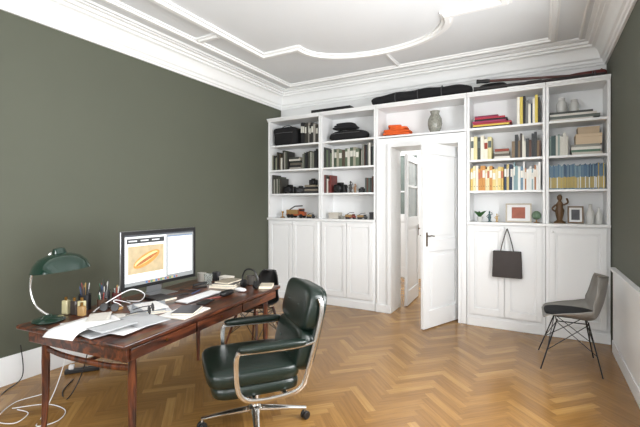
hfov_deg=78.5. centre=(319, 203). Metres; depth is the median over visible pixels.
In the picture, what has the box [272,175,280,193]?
book
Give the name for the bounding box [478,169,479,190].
book
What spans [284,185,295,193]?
camera
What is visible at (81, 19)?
crown molding
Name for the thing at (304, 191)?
book
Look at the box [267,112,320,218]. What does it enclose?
bookcase
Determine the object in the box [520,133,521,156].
book
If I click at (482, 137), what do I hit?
book
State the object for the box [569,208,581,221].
picture
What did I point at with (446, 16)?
trim
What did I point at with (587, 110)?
book
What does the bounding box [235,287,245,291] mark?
computer mouse
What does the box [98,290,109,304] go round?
pencil cup
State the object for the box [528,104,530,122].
book
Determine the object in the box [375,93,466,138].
bookcase
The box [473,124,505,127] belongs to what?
book
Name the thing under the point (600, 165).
magazine
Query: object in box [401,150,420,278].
door
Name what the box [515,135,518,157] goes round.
book
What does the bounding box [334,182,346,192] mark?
camera
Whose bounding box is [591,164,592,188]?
magazine
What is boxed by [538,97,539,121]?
book
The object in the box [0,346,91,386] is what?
baseboard
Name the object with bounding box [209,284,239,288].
magazine
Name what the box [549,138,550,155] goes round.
book
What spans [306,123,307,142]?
book
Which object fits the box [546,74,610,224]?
bookcase
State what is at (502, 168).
book
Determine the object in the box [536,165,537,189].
book
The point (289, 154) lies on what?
book
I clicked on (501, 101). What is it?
bookcase
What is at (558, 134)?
book
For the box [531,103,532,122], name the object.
book
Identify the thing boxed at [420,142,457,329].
door
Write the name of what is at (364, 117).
bookcase
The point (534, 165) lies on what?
book
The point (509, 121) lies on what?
book
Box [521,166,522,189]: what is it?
book
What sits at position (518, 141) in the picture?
book
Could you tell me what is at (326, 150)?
book
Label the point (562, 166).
magazine
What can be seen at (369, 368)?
floor
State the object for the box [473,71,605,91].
ski pole
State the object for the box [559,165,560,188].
magazine
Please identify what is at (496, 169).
book
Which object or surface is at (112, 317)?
paper
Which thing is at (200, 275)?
mug
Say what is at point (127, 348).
desk
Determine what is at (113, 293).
pencil cup
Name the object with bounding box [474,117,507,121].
book
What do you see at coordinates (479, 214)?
potted plant
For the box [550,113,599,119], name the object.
book
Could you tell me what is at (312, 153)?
book
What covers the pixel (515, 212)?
picture frame
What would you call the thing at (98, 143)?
wall
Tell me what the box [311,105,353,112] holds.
case
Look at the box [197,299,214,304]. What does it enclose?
mobile phone
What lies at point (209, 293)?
keyboard
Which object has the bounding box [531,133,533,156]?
book
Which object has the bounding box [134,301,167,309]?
magazine
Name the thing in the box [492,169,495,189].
book
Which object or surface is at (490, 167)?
book
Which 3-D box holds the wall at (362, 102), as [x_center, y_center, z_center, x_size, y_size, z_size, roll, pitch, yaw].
[1.279,-0.175,5.452,4.795,3.250,0.040,0,0,29]
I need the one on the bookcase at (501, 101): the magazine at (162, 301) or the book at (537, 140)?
the book at (537, 140)
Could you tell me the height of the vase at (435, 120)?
0.285 m
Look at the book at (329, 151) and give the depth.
5.72 m
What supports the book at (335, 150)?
on the bookcase at (364, 117)
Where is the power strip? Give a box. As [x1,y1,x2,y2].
[64,364,99,374]
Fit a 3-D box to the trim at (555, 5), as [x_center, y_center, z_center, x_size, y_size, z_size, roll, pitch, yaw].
[-0.420,-1.782,2.501,3.505,0.035,6.035,0,0,29]
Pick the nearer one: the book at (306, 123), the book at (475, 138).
the book at (475, 138)
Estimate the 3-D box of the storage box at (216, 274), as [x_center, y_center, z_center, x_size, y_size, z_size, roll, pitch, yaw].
[-0.959,0.669,3.634,0.060,0.080,0.050,0,0,29]
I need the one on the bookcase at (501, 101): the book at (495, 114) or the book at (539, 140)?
the book at (539, 140)
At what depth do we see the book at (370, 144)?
5.40 m
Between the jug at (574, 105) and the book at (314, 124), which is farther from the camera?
the book at (314, 124)
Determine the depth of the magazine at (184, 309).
2.55 m
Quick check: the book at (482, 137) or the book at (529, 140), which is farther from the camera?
the book at (482, 137)
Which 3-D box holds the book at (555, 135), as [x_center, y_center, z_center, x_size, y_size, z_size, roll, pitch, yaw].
[2.645,-0.644,4.420,0.017,0.227,0.195,0,0,29]
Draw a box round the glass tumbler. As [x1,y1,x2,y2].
[204,273,211,284]
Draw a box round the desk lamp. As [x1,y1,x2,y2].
[28,247,90,324]
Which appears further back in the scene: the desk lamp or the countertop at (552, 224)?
the countertop at (552, 224)
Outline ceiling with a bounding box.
[82,0,594,89]
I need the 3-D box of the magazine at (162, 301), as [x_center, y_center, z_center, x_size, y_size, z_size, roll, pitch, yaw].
[-1.154,0.695,2.643,0.210,0.008,0.280,0,0,-22]
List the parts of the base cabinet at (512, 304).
door, door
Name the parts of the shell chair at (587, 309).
leg, leg, leg, leg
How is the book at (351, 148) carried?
on the bookcase at (364, 117)
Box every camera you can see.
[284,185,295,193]
[296,186,304,192]
[309,178,317,184]
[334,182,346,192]
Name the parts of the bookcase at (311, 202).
panel, crown, shelf, shelf, shelf, panel, panel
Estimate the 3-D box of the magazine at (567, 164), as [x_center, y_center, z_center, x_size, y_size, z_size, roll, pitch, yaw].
[2.746,-0.297,4.347,0.011,0.272,0.175,0,0,29]
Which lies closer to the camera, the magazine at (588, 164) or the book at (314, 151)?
the magazine at (588, 164)
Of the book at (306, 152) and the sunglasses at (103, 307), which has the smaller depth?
the sunglasses at (103, 307)
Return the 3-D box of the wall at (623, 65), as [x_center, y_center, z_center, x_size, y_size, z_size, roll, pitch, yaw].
[1.545,-0.175,1.231,0.200,3.250,7.060,0,0,29]
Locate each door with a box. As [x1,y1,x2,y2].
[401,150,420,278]
[405,153,419,305]
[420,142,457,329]
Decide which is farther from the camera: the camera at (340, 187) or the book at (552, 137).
the camera at (340, 187)
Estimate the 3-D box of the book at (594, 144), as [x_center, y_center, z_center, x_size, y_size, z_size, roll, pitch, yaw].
[2.890,-0.629,4.280,0.250,0.026,0.190,0,0,29]
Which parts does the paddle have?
blade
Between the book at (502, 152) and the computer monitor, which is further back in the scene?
the book at (502, 152)
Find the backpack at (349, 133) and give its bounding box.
[330,129,369,140]
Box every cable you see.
[0,344,23,395]
[0,394,41,423]
[12,350,67,426]
[62,354,87,399]
[93,289,144,311]
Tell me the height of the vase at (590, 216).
0.214 m
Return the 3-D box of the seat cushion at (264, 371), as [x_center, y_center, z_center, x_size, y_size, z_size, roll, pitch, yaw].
[-0.465,1.030,2.564,0.570,0.120,0.536,0,0,-22]
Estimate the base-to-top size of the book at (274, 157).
0.231 m
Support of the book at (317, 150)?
on the bookcase at (311, 202)
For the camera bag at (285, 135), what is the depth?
6.08 m
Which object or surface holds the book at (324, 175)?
on the bookcase at (364, 117)
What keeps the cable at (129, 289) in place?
on the desk
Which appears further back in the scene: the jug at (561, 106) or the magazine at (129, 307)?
the jug at (561, 106)
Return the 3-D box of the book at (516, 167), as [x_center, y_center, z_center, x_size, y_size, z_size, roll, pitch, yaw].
[2.318,-0.301,4.613,0.027,0.281,0.196,0,0,29]
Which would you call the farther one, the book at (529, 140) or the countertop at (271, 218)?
the countertop at (271, 218)
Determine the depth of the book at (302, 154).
5.93 m
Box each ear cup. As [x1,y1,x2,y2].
[240,279,246,286]
[253,281,259,288]
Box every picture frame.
[506,203,531,222]
[567,206,583,223]
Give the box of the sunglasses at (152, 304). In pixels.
[125,303,153,315]
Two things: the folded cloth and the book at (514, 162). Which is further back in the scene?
the folded cloth
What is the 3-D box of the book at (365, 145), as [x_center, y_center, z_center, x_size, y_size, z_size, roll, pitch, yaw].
[0.689,-0.675,5.514,0.026,0.289,0.207,0,0,29]
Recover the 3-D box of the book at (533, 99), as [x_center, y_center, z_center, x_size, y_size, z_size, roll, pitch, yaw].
[2.462,-1.051,4.515,0.022,0.280,0.194,0,0,29]
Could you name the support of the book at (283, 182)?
on the bookcase at (311, 202)
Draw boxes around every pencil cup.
[78,293,90,309]
[97,298,106,309]
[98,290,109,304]
[112,291,120,304]
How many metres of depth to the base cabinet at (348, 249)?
5.48 m
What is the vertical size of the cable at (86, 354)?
0.610 m
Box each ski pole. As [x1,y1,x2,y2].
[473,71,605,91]
[476,71,592,83]
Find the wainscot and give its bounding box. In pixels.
[610,267,639,407]
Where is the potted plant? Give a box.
[475,211,485,221]
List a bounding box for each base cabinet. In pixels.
[268,220,320,297]
[321,221,375,310]
[467,224,544,334]
[546,226,610,344]
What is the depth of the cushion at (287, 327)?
2.48 m
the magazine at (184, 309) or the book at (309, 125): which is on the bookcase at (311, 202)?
the book at (309, 125)
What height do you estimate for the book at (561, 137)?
0.214 m
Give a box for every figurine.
[347,181,352,192]
[486,211,491,221]
[551,194,568,222]
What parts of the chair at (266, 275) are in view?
leg, leg, leg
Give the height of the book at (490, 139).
0.266 m
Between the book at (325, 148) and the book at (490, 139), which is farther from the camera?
the book at (325, 148)
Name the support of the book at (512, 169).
on the bookcase at (501, 101)
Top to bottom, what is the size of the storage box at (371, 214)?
0.100 m
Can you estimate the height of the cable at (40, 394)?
0.020 m
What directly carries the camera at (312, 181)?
on the book at (304, 185)
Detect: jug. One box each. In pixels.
[556,98,566,111]
[569,99,578,110]
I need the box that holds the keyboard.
[175,290,220,303]
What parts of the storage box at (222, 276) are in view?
box lid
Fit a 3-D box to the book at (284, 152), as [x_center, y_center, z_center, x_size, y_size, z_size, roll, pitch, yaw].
[-0.502,-0.670,6.186,0.022,0.279,0.202,0,0,29]
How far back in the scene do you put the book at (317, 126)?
5.83 m
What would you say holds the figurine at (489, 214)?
on the countertop at (552, 224)
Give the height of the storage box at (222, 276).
0.050 m
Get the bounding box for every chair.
[197,277,326,426]
[225,269,278,343]
[538,272,608,378]
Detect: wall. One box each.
[0,10,280,357]
[281,65,605,325]
[606,0,639,343]
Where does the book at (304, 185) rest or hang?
on the book
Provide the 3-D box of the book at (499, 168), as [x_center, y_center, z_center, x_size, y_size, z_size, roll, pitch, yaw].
[2.156,-0.299,4.690,0.030,0.277,0.211,0,0,29]
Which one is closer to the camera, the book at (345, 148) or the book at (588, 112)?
the book at (588, 112)
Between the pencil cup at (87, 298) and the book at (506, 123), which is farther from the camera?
the book at (506, 123)
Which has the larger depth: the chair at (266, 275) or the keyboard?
the chair at (266, 275)
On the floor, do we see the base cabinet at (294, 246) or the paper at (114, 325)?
the base cabinet at (294, 246)
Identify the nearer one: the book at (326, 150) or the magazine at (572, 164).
the magazine at (572, 164)
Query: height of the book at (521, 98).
0.318 m
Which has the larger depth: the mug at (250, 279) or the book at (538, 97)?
the book at (538, 97)
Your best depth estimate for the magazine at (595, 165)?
4.15 m
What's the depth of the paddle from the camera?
4.25 m
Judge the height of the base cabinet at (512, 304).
1.204 m
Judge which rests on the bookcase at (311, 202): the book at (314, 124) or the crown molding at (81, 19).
the book at (314, 124)
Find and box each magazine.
[127,305,171,313]
[130,300,165,313]
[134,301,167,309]
[144,293,176,301]
[159,307,209,319]
[171,305,202,314]
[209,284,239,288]
[212,279,239,286]
[214,278,241,283]
[259,283,273,288]
[551,167,552,188]
[555,166,556,188]
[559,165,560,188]
[562,166,563,188]
[567,164,568,188]
[572,164,573,188]
[577,166,578,188]
[583,165,584,188]
[587,164,588,188]
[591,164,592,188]
[595,165,596,188]
[600,165,601,188]
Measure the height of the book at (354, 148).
0.270 m
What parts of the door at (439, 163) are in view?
handle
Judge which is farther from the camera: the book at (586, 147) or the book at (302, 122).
the book at (302, 122)
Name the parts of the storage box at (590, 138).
box lid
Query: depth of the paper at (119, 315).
2.45 m
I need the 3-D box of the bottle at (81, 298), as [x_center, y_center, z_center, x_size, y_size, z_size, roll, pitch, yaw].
[-1.490,0.631,2.453,0.044,0.098,0.028,0,0,12]
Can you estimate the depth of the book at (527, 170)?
4.46 m
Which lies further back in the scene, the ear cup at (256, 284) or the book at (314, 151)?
the book at (314, 151)
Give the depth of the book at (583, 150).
4.20 m
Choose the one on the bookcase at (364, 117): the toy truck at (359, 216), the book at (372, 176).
the book at (372, 176)
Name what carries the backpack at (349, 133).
on the bookcase at (364, 117)
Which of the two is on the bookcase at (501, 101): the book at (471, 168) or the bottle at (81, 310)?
the book at (471, 168)
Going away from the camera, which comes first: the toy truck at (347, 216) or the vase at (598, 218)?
the vase at (598, 218)
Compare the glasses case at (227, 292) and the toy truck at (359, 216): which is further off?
the toy truck at (359, 216)
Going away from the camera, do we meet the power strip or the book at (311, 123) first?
the power strip
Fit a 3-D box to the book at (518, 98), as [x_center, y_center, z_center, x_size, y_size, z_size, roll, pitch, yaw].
[2.329,-1.070,4.593,0.027,0.320,0.200,0,0,29]
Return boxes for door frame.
[375,132,466,323]
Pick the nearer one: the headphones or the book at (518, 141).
the headphones
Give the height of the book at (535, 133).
0.285 m
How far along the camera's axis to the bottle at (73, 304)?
2.50 m
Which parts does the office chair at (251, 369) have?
frame, arm rail, armrest, armrest, arm rail, frame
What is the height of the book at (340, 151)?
0.245 m
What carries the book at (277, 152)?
on the bookcase at (311, 202)
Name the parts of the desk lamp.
arm, lamp shade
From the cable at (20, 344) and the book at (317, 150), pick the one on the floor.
the cable at (20, 344)
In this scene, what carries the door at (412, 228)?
in the wall at (362, 102)
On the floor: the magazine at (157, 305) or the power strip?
the power strip
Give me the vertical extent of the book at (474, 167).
0.296 m
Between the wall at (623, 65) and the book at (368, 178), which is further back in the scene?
the book at (368, 178)
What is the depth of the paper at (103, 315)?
2.35 m
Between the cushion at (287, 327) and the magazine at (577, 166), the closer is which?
the cushion at (287, 327)
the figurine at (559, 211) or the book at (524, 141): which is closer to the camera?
the figurine at (559, 211)
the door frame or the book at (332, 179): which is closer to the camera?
the door frame
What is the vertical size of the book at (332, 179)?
0.258 m
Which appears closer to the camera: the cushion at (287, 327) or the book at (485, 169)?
the cushion at (287, 327)
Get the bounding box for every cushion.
[202,339,298,389]
[275,313,313,369]
[282,277,323,330]
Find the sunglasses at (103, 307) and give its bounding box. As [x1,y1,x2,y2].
[99,303,128,311]
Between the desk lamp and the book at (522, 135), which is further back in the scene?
the book at (522, 135)
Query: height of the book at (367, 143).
0.309 m
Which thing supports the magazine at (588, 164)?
on the bookcase at (592, 92)
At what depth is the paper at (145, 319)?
2.34 m
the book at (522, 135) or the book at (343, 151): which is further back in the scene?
the book at (343, 151)
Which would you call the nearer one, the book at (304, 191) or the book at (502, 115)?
the book at (502, 115)
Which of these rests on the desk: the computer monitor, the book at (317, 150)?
the computer monitor
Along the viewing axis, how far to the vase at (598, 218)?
4.18 m
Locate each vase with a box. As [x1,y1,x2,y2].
[428,110,441,131]
[586,204,594,223]
[595,208,602,223]
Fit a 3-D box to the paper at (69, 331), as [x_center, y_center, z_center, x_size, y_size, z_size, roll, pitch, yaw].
[-1.341,0.693,2.190,0.210,0.035,0.273,0,0,18]
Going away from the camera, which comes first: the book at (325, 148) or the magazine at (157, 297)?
the magazine at (157, 297)
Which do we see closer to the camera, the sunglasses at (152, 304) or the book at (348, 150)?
the sunglasses at (152, 304)
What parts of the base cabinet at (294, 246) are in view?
door, door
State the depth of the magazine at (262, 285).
3.31 m
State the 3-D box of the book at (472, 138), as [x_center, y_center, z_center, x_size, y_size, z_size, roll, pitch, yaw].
[1.894,-0.672,4.841,0.035,0.282,0.193,0,0,29]
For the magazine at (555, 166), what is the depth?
4.32 m
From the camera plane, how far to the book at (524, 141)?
4.48 m
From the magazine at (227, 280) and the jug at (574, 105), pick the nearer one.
the magazine at (227, 280)
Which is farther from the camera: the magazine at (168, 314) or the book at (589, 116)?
the book at (589, 116)
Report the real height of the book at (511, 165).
0.300 m
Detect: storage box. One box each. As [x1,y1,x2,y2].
[212,271,220,280]
[219,275,234,279]
[328,212,341,218]
[369,212,373,219]
[574,133,601,144]
[576,126,599,133]
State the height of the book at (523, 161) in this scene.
0.325 m
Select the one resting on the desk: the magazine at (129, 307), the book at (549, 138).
the magazine at (129, 307)
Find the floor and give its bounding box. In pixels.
[0,277,639,426]
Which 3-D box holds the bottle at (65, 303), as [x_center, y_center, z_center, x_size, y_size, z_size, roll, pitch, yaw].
[-1.635,0.653,2.523,0.044,0.112,0.028,0,0,12]
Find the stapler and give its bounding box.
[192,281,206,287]
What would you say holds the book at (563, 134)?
on the bookcase at (592, 92)
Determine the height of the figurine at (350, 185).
0.170 m
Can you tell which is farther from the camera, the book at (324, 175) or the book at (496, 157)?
the book at (324, 175)
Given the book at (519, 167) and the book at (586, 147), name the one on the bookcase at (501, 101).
the book at (519, 167)
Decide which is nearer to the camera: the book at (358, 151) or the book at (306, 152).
the book at (358, 151)
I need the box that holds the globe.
[532,211,540,222]
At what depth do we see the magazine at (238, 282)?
3.30 m
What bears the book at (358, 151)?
on the bookcase at (364, 117)
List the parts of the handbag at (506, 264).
handle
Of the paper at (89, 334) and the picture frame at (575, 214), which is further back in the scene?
the picture frame at (575, 214)
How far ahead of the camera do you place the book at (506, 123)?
4.65 m
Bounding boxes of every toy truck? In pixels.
[286,205,306,217]
[345,212,355,218]
[357,213,367,218]
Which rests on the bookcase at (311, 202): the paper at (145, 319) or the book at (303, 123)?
the book at (303, 123)
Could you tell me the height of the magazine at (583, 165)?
0.257 m
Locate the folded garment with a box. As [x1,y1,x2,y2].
[333,122,358,130]
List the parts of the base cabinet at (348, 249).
door, door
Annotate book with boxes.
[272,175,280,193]
[273,156,276,169]
[275,178,277,193]
[277,152,282,169]
[279,154,282,169]
[280,178,288,193]
[284,152,285,169]
[287,152,294,169]
[301,122,302,143]
[302,154,303,168]
[303,123,304,142]
[304,185,318,186]
[304,191,318,192]
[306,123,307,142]
[306,152,307,168]
[309,125,310,142]
[311,123,313,142]
[312,153,313,167]
[313,123,318,141]
[314,151,315,167]
[316,125,318,141]
[317,150,318,167]
[324,147,330,167]
[324,175,325,192]
[326,150,327,166]
[328,150,331,166]
[329,175,336,192]
[332,149,333,166]
[334,149,336,166]
[337,149,341,166]
[339,150,341,166]
[342,150,344,166]
[345,148,348,166]
[347,149,349,165]
[350,147,352,165]
[353,147,359,165]
[356,149,361,165]
[362,144,365,165]
[365,145,366,164]
[367,143,368,164]
[368,178,371,191]
[369,143,373,164]
[371,146,372,164]
[372,176,373,191]
[471,137,473,159]
[471,168,472,190]
[472,119,505,123]
[473,120,512,124]
[473,122,509,126]
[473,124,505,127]
[473,166,475,190]
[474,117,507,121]
[474,137,476,159]
[475,114,498,117]
[475,115,504,119]
[476,166,479,190]
[477,137,480,159]
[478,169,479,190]
[480,166,481,190]
[481,136,485,158]
[482,166,486,190]
[484,139,487,158]
[485,169,486,189]
[487,167,488,189]
[488,137,492,158]
[489,166,493,189]
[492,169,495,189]
[494,153,509,156]
[494,156,510,158]
[495,148,509,151]
[495,151,509,153]
[496,169,497,189]
[498,167,500,189]
[501,167,503,189]
[504,164,506,189]
[510,164,512,189]
[512,141,514,157]
[512,169,513,189]
[514,162,515,189]
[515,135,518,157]
[515,166,517,189]
[517,97,519,123]
[518,141,519,157]
[518,166,520,189]
[520,97,522,123]
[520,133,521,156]
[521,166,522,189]
[522,135,523,156]
[523,96,525,123]
[523,161,524,189]
[524,141,525,156]
[526,100,528,123]
[526,138,528,156]
[526,169,528,189]
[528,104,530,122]
[529,140,530,156]
[529,166,531,189]
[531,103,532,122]
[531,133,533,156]
[533,99,534,122]
[534,132,536,156]
[534,165,535,189]
[535,95,537,122]
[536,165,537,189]
[537,140,538,156]
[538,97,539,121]
[538,162,539,189]
[539,140,540,155]
[549,109,592,116]
[549,111,596,120]
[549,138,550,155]
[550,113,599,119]
[550,116,592,120]
[551,136,553,155]
[554,135,555,155]
[556,136,557,155]
[558,134,559,154]
[560,136,562,154]
[562,133,565,154]
[566,136,567,154]
[570,146,601,150]
[570,149,599,153]
[571,143,599,146]
[571,151,601,154]
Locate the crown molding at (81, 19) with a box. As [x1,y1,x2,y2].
[0,0,636,110]
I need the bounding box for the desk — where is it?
[16,279,279,426]
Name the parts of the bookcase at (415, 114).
panel, shelf, crown, panel, panel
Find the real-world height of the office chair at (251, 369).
0.919 m
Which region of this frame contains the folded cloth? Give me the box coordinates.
[383,125,412,135]
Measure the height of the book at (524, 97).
0.324 m
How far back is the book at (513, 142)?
4.53 m
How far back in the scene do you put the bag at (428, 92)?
5.04 m
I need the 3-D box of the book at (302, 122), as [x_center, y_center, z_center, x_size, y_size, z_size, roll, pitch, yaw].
[-0.227,-1.073,6.037,0.036,0.325,0.208,0,0,29]
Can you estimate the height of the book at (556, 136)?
0.217 m
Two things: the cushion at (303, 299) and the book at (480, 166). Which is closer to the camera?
the cushion at (303, 299)
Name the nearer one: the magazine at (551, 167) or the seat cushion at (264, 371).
the seat cushion at (264, 371)
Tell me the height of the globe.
0.135 m
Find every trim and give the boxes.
[101,0,560,87]
[149,0,511,59]
[196,34,399,65]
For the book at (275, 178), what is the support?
on the bookcase at (311, 202)
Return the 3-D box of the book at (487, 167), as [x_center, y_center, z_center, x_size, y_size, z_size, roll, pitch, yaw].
[2.054,-0.303,4.757,0.024,0.285,0.205,0,0,29]
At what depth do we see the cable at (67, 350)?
2.76 m
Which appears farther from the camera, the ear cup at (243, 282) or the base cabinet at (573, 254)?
the base cabinet at (573, 254)
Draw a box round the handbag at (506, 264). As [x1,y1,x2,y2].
[492,229,521,278]
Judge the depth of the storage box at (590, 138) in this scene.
4.20 m
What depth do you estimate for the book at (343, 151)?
5.59 m
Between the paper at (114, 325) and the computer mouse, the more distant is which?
the computer mouse
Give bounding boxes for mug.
[197,272,205,281]
[246,275,258,284]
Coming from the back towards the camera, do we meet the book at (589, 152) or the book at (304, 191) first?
the book at (304, 191)
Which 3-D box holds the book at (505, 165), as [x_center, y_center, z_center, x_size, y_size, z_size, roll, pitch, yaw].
[2.209,-0.313,4.656,0.026,0.304,0.196,0,0,29]
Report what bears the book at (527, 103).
on the bookcase at (501, 101)
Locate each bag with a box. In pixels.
[274,125,300,145]
[371,84,472,104]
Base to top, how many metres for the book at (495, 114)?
0.020 m
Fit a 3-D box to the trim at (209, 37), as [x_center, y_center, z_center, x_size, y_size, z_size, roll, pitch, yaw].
[0.559,-1.783,4.245,3.320,0.034,1.850,0,0,29]
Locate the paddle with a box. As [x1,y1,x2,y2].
[545,69,606,84]
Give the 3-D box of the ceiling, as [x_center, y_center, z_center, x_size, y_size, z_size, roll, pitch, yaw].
[0.139,-1.875,3.420,4.795,0.150,9.500,0,0,29]
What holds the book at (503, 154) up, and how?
on the book at (496, 157)
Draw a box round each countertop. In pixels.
[267,217,375,221]
[467,221,610,227]
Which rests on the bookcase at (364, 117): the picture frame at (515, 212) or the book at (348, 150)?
the book at (348, 150)
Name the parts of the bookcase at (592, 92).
panel, shelf, shelf, shelf, crown, panel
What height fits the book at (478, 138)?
0.273 m
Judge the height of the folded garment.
0.088 m
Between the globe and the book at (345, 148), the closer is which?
the globe
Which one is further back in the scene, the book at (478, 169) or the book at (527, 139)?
the book at (478, 169)
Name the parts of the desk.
leg, leg, drawer, leg, drawer, drawer, leg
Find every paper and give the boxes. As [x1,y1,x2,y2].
[43,317,113,340]
[59,314,119,324]
[78,329,107,338]
[86,311,111,320]
[86,319,138,332]
[106,325,146,335]
[111,313,132,317]
[119,312,170,327]
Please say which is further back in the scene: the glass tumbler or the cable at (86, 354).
the glass tumbler
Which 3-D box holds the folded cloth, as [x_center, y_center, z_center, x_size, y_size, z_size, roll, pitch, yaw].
[1.056,-0.988,5.315,0.383,0.143,0.242,0,0,27]
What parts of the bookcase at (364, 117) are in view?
panel, crown, shelf, shelf, shelf, panel, panel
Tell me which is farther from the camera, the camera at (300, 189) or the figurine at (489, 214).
the camera at (300, 189)
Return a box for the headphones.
[240,268,259,288]
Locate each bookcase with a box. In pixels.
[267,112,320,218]
[319,105,375,219]
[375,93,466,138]
[467,82,545,222]
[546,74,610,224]
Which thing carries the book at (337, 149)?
on the bookcase at (364, 117)
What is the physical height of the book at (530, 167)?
0.268 m
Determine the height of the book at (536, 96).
0.321 m
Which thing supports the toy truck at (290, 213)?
on the countertop at (271, 218)
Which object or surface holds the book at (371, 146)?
on the bookcase at (364, 117)
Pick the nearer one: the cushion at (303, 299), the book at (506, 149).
the cushion at (303, 299)
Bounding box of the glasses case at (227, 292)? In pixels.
[219,289,233,296]
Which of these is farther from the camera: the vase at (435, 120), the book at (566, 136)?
the vase at (435, 120)
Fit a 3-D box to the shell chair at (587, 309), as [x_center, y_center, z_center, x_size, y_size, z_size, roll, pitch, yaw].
[2.280,1.031,3.537,0.532,0.826,0.516,0,0,27]
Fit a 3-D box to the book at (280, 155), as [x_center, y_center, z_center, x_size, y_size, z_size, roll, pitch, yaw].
[-0.576,-0.657,6.232,0.024,0.252,0.210,0,0,29]
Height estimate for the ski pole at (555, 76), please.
0.160 m
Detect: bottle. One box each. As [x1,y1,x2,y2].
[62,297,69,314]
[70,297,77,314]
[77,297,85,306]
[77,302,85,315]
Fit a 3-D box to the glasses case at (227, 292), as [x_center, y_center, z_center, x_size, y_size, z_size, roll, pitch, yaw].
[-0.723,0.689,3.043,0.064,0.040,0.150,0,0,22]
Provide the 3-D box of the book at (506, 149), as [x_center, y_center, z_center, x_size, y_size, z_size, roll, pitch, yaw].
[2.179,-0.632,4.683,0.150,0.030,0.200,0,0,29]
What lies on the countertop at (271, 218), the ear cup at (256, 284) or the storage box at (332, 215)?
the storage box at (332, 215)
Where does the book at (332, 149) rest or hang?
on the bookcase at (364, 117)
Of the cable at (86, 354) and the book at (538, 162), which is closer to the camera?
the cable at (86, 354)
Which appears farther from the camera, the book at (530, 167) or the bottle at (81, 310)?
the book at (530, 167)
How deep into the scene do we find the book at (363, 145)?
5.46 m
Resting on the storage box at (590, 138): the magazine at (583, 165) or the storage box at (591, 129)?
the storage box at (591, 129)
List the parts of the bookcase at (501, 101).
panel, shelf, shelf, shelf, crown, panel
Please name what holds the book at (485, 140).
on the bookcase at (501, 101)
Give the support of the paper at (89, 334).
on the desk
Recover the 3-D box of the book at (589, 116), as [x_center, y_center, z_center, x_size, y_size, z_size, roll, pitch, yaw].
[2.791,-0.923,4.371,0.400,0.024,0.240,0,0,29]
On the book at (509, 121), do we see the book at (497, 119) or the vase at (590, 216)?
the book at (497, 119)
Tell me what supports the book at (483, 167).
on the bookcase at (501, 101)
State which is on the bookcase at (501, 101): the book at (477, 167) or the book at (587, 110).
the book at (477, 167)
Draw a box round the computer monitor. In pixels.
[119,227,194,295]
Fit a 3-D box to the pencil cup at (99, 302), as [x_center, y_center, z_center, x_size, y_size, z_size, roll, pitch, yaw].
[-1.470,0.674,2.642,0.060,0.070,0.060,0,0,29]
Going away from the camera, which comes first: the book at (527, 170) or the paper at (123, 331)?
the paper at (123, 331)
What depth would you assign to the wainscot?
3.20 m
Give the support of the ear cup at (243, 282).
on the headphones
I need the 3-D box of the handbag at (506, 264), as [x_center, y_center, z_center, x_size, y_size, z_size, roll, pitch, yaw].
[2.126,0.557,4.455,0.310,0.556,0.061,0,0,29]

